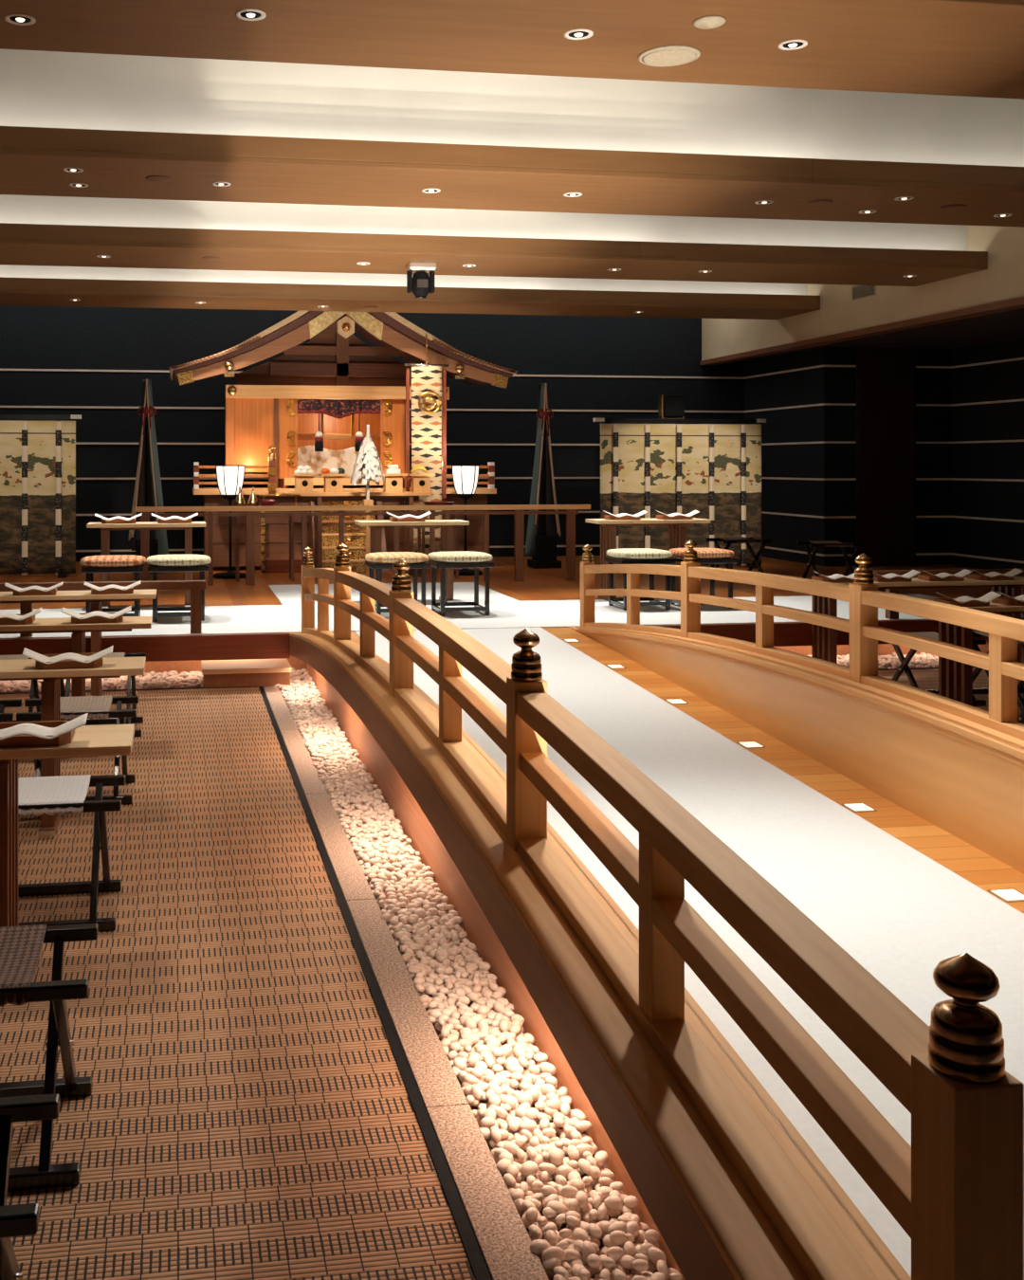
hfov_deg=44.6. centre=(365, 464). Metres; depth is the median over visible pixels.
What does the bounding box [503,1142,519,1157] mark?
pebble
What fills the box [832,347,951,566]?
wall
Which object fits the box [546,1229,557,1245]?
pebble
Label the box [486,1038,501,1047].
pebble
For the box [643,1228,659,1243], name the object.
pebble
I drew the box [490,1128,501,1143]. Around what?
pebble
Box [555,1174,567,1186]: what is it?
pebble
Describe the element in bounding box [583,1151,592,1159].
pebble
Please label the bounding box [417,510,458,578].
side table
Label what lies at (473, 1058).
pebble
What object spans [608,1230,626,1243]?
pebble
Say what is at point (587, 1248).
pebble
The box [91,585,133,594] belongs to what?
wooden tray
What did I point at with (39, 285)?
ceiling beam
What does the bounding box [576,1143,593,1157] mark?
pebble
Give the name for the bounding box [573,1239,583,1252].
pebble
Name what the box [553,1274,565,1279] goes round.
pebble
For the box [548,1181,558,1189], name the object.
pebble
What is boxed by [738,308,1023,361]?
soffit underside
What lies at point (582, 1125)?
pebble
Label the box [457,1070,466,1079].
pebble
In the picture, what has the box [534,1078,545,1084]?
pebble
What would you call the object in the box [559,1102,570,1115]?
pebble
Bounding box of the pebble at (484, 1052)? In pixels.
[479,1050,493,1059]
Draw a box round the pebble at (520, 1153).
[515,1148,525,1160]
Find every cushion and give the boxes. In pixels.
[79,554,146,566]
[146,554,211,566]
[365,551,429,563]
[427,550,493,562]
[606,548,672,559]
[668,548,734,558]
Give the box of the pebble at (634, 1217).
[630,1213,639,1225]
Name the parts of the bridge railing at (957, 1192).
post, handrail, rail, rail, post, rail, rail, handrail, post, rail, rail, handrail, post, rail, rail, handrail, post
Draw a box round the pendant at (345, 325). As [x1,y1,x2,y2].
[337,315,354,338]
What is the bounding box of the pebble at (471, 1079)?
[463,1073,477,1084]
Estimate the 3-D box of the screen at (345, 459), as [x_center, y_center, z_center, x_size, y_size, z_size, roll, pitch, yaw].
[-0.334,-0.026,13.207,0.798,0.356,0.060,0,0,-9]
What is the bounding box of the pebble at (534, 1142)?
[529,1135,539,1147]
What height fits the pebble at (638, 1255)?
0.016 m
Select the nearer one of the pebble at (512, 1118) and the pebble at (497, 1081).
the pebble at (512, 1118)
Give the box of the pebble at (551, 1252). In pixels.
[541,1245,565,1261]
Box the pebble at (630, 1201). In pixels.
[623,1195,638,1207]
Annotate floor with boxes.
[0,555,1023,639]
[0,654,1023,1279]
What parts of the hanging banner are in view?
rod, cord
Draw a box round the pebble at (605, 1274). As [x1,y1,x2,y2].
[600,1268,610,1279]
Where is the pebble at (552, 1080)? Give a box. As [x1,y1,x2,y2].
[545,1076,557,1086]
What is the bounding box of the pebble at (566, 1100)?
[559,1097,570,1105]
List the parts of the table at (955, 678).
under rail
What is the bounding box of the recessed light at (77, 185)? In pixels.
[69,182,88,187]
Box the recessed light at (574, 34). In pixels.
[564,29,593,39]
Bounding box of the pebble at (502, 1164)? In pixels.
[495,1158,511,1174]
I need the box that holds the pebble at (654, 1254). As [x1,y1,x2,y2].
[647,1246,666,1264]
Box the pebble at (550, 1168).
[538,1162,557,1173]
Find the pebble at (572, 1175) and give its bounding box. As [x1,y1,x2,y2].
[567,1170,582,1181]
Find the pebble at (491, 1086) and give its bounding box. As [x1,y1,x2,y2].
[486,1082,502,1096]
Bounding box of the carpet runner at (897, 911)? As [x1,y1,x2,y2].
[354,627,1023,1277]
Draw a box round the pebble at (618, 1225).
[607,1221,626,1234]
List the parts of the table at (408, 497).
leg, leg, leg, leg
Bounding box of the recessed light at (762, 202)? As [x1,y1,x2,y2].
[754,200,773,204]
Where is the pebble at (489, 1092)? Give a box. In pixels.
[485,1089,494,1099]
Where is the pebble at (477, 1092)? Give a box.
[471,1083,483,1100]
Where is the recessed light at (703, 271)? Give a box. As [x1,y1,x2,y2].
[698,270,712,273]
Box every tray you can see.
[0,613,35,624]
[0,720,74,748]
[13,586,56,595]
[35,652,102,669]
[71,612,123,623]
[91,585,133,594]
[101,518,135,523]
[157,518,191,523]
[290,473,318,475]
[318,473,347,475]
[382,473,407,475]
[389,516,424,521]
[407,473,435,475]
[423,501,454,505]
[604,515,640,519]
[656,514,693,519]
[811,575,853,583]
[873,574,912,582]
[916,574,964,581]
[932,597,989,606]
[967,573,1013,580]
[991,596,1023,605]
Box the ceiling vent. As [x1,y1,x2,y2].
[852,285,877,300]
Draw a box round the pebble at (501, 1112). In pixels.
[494,1106,507,1118]
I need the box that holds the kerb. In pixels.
[263,686,548,1279]
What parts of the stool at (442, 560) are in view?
leg, leg, seat frame, leg, leg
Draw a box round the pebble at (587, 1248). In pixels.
[581,1241,596,1261]
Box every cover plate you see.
[145,175,171,182]
[201,256,220,259]
[807,199,832,204]
[940,203,967,209]
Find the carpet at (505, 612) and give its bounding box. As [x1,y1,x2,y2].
[0,582,1023,639]
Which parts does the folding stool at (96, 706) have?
leg, leg, seat, leg, leg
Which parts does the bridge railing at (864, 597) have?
post, handrail, rail, rail, post, handrail, rail, rail, post, handrail, rail, rail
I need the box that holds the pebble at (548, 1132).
[541,1128,556,1138]
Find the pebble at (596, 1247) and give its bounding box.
[590,1242,599,1252]
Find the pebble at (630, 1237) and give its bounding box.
[621,1233,634,1245]
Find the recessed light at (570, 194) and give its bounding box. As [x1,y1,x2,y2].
[564,192,582,197]
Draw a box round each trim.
[0,357,1023,563]
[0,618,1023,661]
[0,686,258,694]
[258,686,491,1279]
[700,296,1023,365]
[877,666,976,670]
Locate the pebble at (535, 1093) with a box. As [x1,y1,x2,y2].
[524,1088,539,1101]
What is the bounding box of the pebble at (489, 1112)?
[483,1107,495,1119]
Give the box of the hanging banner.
[404,334,448,554]
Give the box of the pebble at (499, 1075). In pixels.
[493,1072,507,1085]
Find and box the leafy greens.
[337,468,345,474]
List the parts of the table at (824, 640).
under rail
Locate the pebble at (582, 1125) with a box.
[574,1120,591,1131]
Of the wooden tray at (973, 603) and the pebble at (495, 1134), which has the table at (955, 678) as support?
the wooden tray at (973, 603)
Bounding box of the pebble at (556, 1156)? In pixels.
[548,1147,563,1166]
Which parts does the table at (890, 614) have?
post, rail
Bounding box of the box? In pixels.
[259,499,274,506]
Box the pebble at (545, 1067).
[538,1061,556,1075]
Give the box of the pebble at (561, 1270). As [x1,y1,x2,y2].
[553,1265,568,1279]
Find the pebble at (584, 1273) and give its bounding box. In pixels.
[579,1268,590,1279]
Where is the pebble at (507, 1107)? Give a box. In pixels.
[501,1103,511,1112]
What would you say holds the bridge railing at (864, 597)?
on the arched bridge
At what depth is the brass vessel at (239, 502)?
11.67 m
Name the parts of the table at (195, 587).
post, rail, post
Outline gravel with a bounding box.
[0,652,973,1279]
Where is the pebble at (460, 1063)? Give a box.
[453,1057,466,1070]
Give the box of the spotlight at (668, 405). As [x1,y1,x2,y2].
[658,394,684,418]
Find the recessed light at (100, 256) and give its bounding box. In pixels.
[96,255,110,257]
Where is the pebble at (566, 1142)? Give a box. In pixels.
[559,1137,570,1147]
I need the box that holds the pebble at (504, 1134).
[498,1129,509,1139]
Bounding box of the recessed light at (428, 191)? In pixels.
[421,188,440,193]
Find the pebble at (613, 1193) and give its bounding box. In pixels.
[609,1189,621,1197]
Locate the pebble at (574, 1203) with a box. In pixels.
[568,1198,578,1210]
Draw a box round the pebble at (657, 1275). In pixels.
[650,1272,667,1279]
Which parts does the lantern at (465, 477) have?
lamp shade, frame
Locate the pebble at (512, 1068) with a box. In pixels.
[506,1062,524,1075]
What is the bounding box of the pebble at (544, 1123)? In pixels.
[539,1117,549,1130]
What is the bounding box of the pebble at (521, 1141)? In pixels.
[514,1134,528,1146]
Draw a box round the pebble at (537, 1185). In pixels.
[530,1180,544,1191]
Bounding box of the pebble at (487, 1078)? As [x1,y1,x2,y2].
[483,1075,496,1082]
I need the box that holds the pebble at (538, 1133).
[532,1128,543,1139]
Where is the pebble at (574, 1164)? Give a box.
[566,1159,578,1169]
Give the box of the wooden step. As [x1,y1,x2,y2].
[201,658,292,687]
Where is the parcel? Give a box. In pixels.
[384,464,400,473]
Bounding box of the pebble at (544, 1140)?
[538,1135,549,1144]
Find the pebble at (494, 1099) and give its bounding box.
[488,1094,500,1106]
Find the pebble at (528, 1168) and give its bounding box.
[520,1160,538,1176]
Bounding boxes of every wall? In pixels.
[0,305,744,561]
[744,347,832,566]
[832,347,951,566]
[951,338,1023,568]
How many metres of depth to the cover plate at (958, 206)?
7.39 m
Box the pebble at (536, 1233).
[529,1224,542,1239]
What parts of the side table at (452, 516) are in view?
leg, leg, leg, leg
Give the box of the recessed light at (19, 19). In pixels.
[4,13,36,25]
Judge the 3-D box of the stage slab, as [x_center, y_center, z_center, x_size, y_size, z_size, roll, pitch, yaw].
[0.780,1.330,11.753,11.700,0.360,5.600,0,0,-9]
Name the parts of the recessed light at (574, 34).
bulb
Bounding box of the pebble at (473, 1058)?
[467,1053,480,1065]
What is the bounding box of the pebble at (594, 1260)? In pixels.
[586,1253,601,1267]
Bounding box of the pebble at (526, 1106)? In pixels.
[517,1102,530,1109]
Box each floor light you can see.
[562,639,580,641]
[605,664,626,668]
[664,698,688,704]
[736,741,765,748]
[841,803,877,812]
[987,888,1023,902]
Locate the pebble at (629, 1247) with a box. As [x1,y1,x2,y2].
[623,1241,636,1256]
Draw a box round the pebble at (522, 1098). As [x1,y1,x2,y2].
[517,1093,532,1105]
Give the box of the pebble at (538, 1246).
[530,1239,550,1257]
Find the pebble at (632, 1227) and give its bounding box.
[624,1220,639,1238]
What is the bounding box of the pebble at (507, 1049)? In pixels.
[499,1043,512,1059]
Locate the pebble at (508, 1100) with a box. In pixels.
[503,1096,515,1110]
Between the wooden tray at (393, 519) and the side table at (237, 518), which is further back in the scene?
the side table at (237, 518)
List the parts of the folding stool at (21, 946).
seat, leg, leg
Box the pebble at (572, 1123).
[567,1117,580,1127]
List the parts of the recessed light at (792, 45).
bulb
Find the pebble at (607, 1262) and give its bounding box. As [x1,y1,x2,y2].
[600,1256,615,1268]
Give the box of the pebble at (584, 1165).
[577,1158,591,1174]
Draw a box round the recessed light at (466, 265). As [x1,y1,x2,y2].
[462,264,475,267]
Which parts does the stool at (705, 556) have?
leg, seat frame, leg, leg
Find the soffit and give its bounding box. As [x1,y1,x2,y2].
[701,225,1023,360]
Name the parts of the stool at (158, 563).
leg, seat frame, leg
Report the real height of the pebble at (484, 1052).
0.026 m
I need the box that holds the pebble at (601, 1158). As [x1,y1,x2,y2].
[594,1151,608,1165]
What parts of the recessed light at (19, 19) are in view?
bulb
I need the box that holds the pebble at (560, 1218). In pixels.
[554,1213,566,1224]
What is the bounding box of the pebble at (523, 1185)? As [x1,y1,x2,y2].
[518,1181,528,1195]
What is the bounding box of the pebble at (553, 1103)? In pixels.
[546,1097,561,1111]
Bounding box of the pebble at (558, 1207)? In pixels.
[546,1200,566,1215]
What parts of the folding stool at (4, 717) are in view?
leg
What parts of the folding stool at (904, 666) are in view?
leg, leg, seat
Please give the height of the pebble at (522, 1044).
0.028 m
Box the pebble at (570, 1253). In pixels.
[564,1248,581,1260]
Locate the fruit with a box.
[321,468,329,474]
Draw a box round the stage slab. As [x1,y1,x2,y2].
[119,641,1023,676]
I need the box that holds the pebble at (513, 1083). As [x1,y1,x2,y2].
[509,1078,518,1087]
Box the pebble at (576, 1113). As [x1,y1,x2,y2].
[571,1109,585,1120]
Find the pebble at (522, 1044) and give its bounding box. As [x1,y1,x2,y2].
[513,1042,529,1047]
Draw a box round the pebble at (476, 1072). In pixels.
[471,1068,482,1078]
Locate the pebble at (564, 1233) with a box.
[559,1228,571,1237]
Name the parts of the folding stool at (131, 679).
leg, leg, seat, leg, leg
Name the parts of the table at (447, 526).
under rail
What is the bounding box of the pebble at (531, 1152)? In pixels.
[526,1146,537,1159]
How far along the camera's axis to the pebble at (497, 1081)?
2.87 m
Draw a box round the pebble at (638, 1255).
[633,1253,648,1262]
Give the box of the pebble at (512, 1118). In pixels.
[509,1116,522,1122]
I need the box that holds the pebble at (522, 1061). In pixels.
[517,1056,528,1067]
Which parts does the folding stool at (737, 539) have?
leg, leg, seat, leg, leg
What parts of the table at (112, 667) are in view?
under rail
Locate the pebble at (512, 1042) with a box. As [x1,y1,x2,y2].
[507,1038,515,1047]
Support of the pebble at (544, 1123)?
on the gravel
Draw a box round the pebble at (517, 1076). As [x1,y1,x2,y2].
[511,1072,522,1080]
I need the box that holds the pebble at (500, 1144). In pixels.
[496,1141,505,1148]
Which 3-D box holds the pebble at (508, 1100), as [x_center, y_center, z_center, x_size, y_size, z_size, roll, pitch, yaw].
[0.325,1.446,2.790,0.027,0.032,0.045,0,0,-5]
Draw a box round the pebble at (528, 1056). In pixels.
[524,1052,532,1060]
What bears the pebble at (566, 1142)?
on the gravel
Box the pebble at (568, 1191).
[561,1185,578,1198]
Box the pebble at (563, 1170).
[556,1165,573,1177]
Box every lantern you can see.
[213,464,245,578]
[451,464,482,575]
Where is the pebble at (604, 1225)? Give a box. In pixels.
[598,1220,610,1233]
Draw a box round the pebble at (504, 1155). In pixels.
[498,1152,513,1163]
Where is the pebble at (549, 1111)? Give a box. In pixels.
[544,1106,558,1117]
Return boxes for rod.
[258,493,300,505]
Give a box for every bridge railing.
[301,542,1023,1279]
[580,539,1023,740]
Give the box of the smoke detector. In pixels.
[693,15,725,29]
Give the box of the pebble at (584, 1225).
[578,1222,589,1233]
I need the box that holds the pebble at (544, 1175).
[540,1170,548,1180]
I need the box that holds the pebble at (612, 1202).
[603,1195,622,1209]
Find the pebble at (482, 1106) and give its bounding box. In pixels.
[477,1103,486,1109]
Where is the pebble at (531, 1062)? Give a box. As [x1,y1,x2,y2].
[528,1060,535,1067]
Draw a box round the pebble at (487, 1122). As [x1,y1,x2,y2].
[480,1116,494,1128]
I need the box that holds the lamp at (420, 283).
[405,261,436,298]
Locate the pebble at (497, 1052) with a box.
[492,1048,504,1057]
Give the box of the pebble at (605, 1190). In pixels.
[595,1186,613,1198]
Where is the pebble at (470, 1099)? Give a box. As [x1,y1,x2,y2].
[465,1095,475,1104]
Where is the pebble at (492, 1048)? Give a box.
[489,1045,500,1054]
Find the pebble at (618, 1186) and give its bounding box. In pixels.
[609,1181,623,1191]
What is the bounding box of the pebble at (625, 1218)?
[618,1215,631,1223]
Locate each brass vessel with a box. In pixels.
[234,486,245,506]
[247,486,258,506]
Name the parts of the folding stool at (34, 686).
seat, leg, leg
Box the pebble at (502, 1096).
[499,1094,506,1103]
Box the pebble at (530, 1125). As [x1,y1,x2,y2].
[519,1119,536,1132]
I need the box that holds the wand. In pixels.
[349,424,384,577]
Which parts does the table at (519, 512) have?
post, post, post, post, post, rail, under rail, post, post, post, post, post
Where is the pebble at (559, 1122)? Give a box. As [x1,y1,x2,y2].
[552,1116,565,1127]
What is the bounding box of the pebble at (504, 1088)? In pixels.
[500,1083,508,1094]
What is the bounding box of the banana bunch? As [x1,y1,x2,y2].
[410,464,427,473]
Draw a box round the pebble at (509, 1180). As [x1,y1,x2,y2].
[502,1172,516,1188]
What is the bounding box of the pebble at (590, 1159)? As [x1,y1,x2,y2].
[585,1155,597,1167]
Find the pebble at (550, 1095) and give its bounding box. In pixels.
[546,1092,560,1100]
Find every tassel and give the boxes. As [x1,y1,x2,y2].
[314,411,323,451]
[354,411,363,451]
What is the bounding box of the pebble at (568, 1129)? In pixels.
[564,1125,577,1136]
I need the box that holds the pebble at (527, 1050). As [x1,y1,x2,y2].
[523,1046,534,1056]
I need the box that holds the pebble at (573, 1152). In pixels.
[566,1145,580,1160]
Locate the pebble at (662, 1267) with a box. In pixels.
[656,1260,667,1275]
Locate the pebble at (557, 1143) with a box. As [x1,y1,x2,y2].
[554,1140,563,1148]
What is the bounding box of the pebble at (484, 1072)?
[480,1070,493,1076]
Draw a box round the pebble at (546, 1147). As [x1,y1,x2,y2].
[541,1144,552,1152]
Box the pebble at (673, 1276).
[668,1272,682,1279]
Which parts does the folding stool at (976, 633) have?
leg, leg, seat, leg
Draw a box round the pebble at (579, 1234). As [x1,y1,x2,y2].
[572,1227,589,1242]
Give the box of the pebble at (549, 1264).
[542,1256,561,1276]
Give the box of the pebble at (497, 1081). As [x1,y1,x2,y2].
[488,1078,501,1086]
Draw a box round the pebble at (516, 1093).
[512,1090,522,1098]
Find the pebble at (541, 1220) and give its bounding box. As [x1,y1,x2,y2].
[537,1215,547,1226]
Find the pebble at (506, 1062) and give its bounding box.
[504,1060,513,1067]
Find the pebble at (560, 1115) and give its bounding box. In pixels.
[552,1113,565,1119]
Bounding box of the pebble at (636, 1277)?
[631,1275,648,1279]
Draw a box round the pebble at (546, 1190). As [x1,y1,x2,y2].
[540,1185,557,1196]
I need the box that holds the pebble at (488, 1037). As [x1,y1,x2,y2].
[483,1034,495,1043]
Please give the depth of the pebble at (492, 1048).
3.03 m
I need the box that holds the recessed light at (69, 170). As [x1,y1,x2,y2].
[63,166,83,172]
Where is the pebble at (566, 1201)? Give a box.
[563,1198,580,1211]
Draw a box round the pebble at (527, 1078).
[521,1073,532,1083]
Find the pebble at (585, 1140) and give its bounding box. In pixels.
[580,1136,591,1144]
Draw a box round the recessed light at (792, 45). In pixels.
[778,39,807,50]
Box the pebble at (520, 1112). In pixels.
[514,1107,526,1118]
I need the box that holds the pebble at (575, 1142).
[569,1138,583,1147]
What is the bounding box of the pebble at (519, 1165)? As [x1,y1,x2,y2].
[514,1163,522,1172]
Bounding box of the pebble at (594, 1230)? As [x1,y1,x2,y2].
[587,1223,602,1237]
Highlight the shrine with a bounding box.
[169,310,517,573]
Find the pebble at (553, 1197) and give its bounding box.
[543,1193,559,1207]
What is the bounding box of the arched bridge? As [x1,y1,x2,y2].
[289,626,1023,1279]
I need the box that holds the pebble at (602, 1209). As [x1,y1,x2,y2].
[597,1205,606,1220]
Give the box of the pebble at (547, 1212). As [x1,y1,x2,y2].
[542,1206,557,1218]
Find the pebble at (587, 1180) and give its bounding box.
[582,1176,591,1186]
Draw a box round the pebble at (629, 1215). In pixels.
[621,1212,632,1218]
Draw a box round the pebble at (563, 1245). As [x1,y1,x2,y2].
[555,1241,568,1249]
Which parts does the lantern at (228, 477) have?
lamp shade, frame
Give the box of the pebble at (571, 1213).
[565,1210,581,1220]
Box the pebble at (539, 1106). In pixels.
[534,1101,546,1110]
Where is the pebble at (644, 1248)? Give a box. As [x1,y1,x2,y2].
[640,1243,654,1254]
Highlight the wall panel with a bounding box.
[856,347,915,566]
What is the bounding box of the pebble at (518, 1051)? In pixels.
[512,1044,526,1059]
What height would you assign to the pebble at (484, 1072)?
0.019 m
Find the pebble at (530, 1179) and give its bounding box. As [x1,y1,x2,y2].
[526,1175,535,1186]
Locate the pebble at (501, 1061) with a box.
[495,1057,504,1065]
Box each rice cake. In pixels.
[300,469,308,474]
[303,465,310,470]
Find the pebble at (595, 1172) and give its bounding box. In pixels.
[588,1166,601,1178]
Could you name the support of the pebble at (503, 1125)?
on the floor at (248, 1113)
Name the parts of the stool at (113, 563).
leg, leg, seat frame, leg, leg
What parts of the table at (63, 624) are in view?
under rail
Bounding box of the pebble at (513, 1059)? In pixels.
[506,1056,519,1064]
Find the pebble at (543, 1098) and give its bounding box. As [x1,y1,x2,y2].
[537,1095,547,1102]
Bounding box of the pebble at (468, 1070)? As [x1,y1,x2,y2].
[464,1067,472,1073]
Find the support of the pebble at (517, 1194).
on the floor at (248, 1113)
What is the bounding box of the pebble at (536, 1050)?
[530,1045,539,1054]
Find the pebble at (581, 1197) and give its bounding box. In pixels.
[575,1190,587,1207]
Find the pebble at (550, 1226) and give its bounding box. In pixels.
[542,1223,556,1235]
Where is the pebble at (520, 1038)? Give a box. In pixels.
[516,1036,529,1043]
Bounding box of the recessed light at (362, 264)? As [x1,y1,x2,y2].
[356,262,369,265]
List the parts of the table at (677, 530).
under rail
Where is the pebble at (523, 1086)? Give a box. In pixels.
[519,1081,530,1091]
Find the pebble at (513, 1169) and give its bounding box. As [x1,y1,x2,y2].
[506,1164,518,1178]
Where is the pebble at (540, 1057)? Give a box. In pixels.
[533,1052,548,1062]
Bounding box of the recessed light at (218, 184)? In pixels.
[211,182,230,186]
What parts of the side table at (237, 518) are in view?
leg, leg, leg, leg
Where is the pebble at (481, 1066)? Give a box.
[474,1060,487,1071]
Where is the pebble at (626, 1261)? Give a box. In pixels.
[618,1255,636,1269]
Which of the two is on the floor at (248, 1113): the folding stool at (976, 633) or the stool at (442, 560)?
the folding stool at (976, 633)
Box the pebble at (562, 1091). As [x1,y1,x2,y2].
[558,1086,566,1097]
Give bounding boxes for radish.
[329,468,338,474]
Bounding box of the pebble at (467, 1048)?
[463,1043,472,1052]
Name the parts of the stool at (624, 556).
leg, leg, seat frame, leg, leg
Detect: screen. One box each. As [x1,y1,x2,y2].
[0,414,81,578]
[297,445,358,477]
[593,418,766,568]
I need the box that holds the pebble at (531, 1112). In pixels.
[525,1107,539,1121]
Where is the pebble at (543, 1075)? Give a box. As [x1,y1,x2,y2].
[539,1072,551,1079]
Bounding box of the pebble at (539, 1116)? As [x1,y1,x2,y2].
[535,1112,548,1120]
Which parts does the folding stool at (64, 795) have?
seat, leg, leg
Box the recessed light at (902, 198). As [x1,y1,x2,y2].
[894,196,914,201]
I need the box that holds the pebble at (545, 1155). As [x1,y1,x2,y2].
[541,1151,548,1159]
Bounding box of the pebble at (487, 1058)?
[483,1053,493,1067]
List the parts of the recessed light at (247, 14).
bulb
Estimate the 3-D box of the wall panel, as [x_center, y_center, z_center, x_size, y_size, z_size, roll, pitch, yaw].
[5.649,-0.085,13.389,0.680,2.370,0.040,0,0,-9]
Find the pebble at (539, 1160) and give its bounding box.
[534,1154,543,1166]
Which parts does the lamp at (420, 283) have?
yoke arm, vent panel, yoke arm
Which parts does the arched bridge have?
girder panel, panel, moulding, moulding, panel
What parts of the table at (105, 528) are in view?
under rail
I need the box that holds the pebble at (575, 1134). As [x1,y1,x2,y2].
[570,1130,581,1139]
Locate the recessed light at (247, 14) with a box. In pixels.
[235,8,265,20]
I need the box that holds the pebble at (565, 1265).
[561,1261,570,1272]
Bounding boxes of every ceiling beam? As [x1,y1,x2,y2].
[0,0,1023,99]
[0,48,1023,227]
[0,194,987,286]
[0,264,820,319]
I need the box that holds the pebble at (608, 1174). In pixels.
[601,1170,614,1179]
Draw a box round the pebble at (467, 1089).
[463,1084,472,1095]
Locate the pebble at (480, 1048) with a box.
[475,1043,489,1054]
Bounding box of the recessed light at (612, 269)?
[607,268,621,271]
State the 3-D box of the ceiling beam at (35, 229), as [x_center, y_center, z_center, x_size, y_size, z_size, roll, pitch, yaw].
[0.259,-1.950,9.543,9.300,0.800,0.972,0,0,-9]
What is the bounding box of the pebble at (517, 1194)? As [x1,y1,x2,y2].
[511,1188,524,1200]
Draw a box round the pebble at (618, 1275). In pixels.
[614,1270,627,1279]
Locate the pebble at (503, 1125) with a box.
[500,1122,509,1131]
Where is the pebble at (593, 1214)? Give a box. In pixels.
[588,1208,597,1220]
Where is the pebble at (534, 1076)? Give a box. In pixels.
[530,1073,536,1083]
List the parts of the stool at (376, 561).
leg, leg, seat frame, leg, leg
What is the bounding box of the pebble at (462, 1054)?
[457,1051,468,1058]
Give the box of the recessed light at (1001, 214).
[993,213,1012,217]
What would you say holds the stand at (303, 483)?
on the table at (408, 497)
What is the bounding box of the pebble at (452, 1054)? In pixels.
[447,1050,457,1059]
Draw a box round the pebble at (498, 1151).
[493,1148,508,1158]
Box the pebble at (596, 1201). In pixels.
[592,1195,602,1208]
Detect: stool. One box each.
[0,654,40,722]
[0,698,21,722]
[0,923,98,1191]
[0,1093,59,1279]
[16,695,138,804]
[18,774,125,932]
[60,652,146,736]
[79,554,146,616]
[146,554,211,621]
[365,551,430,615]
[426,550,493,616]
[604,548,675,610]
[668,548,737,608]
[706,536,772,583]
[796,540,865,578]
[891,631,986,706]
[972,630,1023,700]
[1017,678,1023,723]
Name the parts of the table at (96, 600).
under rail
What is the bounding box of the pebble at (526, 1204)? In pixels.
[521,1200,536,1211]
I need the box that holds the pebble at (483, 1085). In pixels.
[477,1081,488,1092]
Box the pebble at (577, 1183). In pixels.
[568,1178,585,1189]
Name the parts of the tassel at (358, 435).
cord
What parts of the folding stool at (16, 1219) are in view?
leg, leg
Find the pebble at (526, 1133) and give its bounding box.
[520,1129,532,1140]
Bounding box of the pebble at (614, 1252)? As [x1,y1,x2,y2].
[605,1246,624,1260]
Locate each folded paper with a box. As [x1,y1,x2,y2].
[0,606,42,621]
[0,713,88,740]
[4,581,63,592]
[22,645,113,664]
[61,605,131,620]
[83,580,140,590]
[94,512,141,520]
[151,512,198,520]
[386,511,431,518]
[603,510,647,517]
[656,510,699,516]
[813,570,854,580]
[874,569,920,579]
[921,568,972,578]
[935,591,1001,603]
[970,567,1023,577]
[997,591,1023,602]
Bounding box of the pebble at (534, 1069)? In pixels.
[528,1064,541,1075]
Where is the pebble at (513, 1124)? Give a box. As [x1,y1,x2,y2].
[507,1119,520,1131]
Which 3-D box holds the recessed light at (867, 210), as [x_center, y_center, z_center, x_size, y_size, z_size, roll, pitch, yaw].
[3.071,-1.546,7.547,0.104,0.009,0.104,0,0,-9]
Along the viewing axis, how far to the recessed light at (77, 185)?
6.83 m
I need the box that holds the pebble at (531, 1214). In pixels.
[525,1206,538,1221]
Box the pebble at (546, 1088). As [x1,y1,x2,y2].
[540,1083,557,1096]
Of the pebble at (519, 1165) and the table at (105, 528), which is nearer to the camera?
the pebble at (519, 1165)
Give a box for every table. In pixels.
[0,580,205,637]
[0,589,156,695]
[0,616,152,725]
[0,656,146,840]
[0,724,134,927]
[86,521,205,608]
[134,504,590,585]
[235,505,293,581]
[281,491,431,575]
[354,519,469,603]
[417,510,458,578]
[585,517,710,602]
[811,576,1023,663]
[873,568,1023,619]
[938,601,1023,706]
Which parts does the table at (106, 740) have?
under rail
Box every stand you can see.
[128,373,168,573]
[290,473,318,492]
[318,473,347,492]
[382,473,407,492]
[407,473,435,492]
[524,378,561,568]
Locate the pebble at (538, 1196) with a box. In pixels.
[530,1192,542,1201]
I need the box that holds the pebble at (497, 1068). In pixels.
[492,1063,503,1072]
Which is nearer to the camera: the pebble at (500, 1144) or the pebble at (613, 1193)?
the pebble at (613, 1193)
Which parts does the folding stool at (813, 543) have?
leg, leg, seat, leg, leg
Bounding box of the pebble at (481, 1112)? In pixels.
[477,1108,486,1117]
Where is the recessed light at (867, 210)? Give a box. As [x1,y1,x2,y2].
[859,209,877,213]
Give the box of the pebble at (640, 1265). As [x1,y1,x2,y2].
[631,1259,649,1271]
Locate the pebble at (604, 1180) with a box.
[598,1176,612,1186]
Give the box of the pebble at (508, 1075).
[500,1070,511,1078]
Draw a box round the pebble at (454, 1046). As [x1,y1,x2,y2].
[449,1042,460,1051]
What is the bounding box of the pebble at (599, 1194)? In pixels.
[591,1191,603,1199]
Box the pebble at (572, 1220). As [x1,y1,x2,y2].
[566,1215,581,1226]
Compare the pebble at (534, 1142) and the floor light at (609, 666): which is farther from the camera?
the floor light at (609, 666)

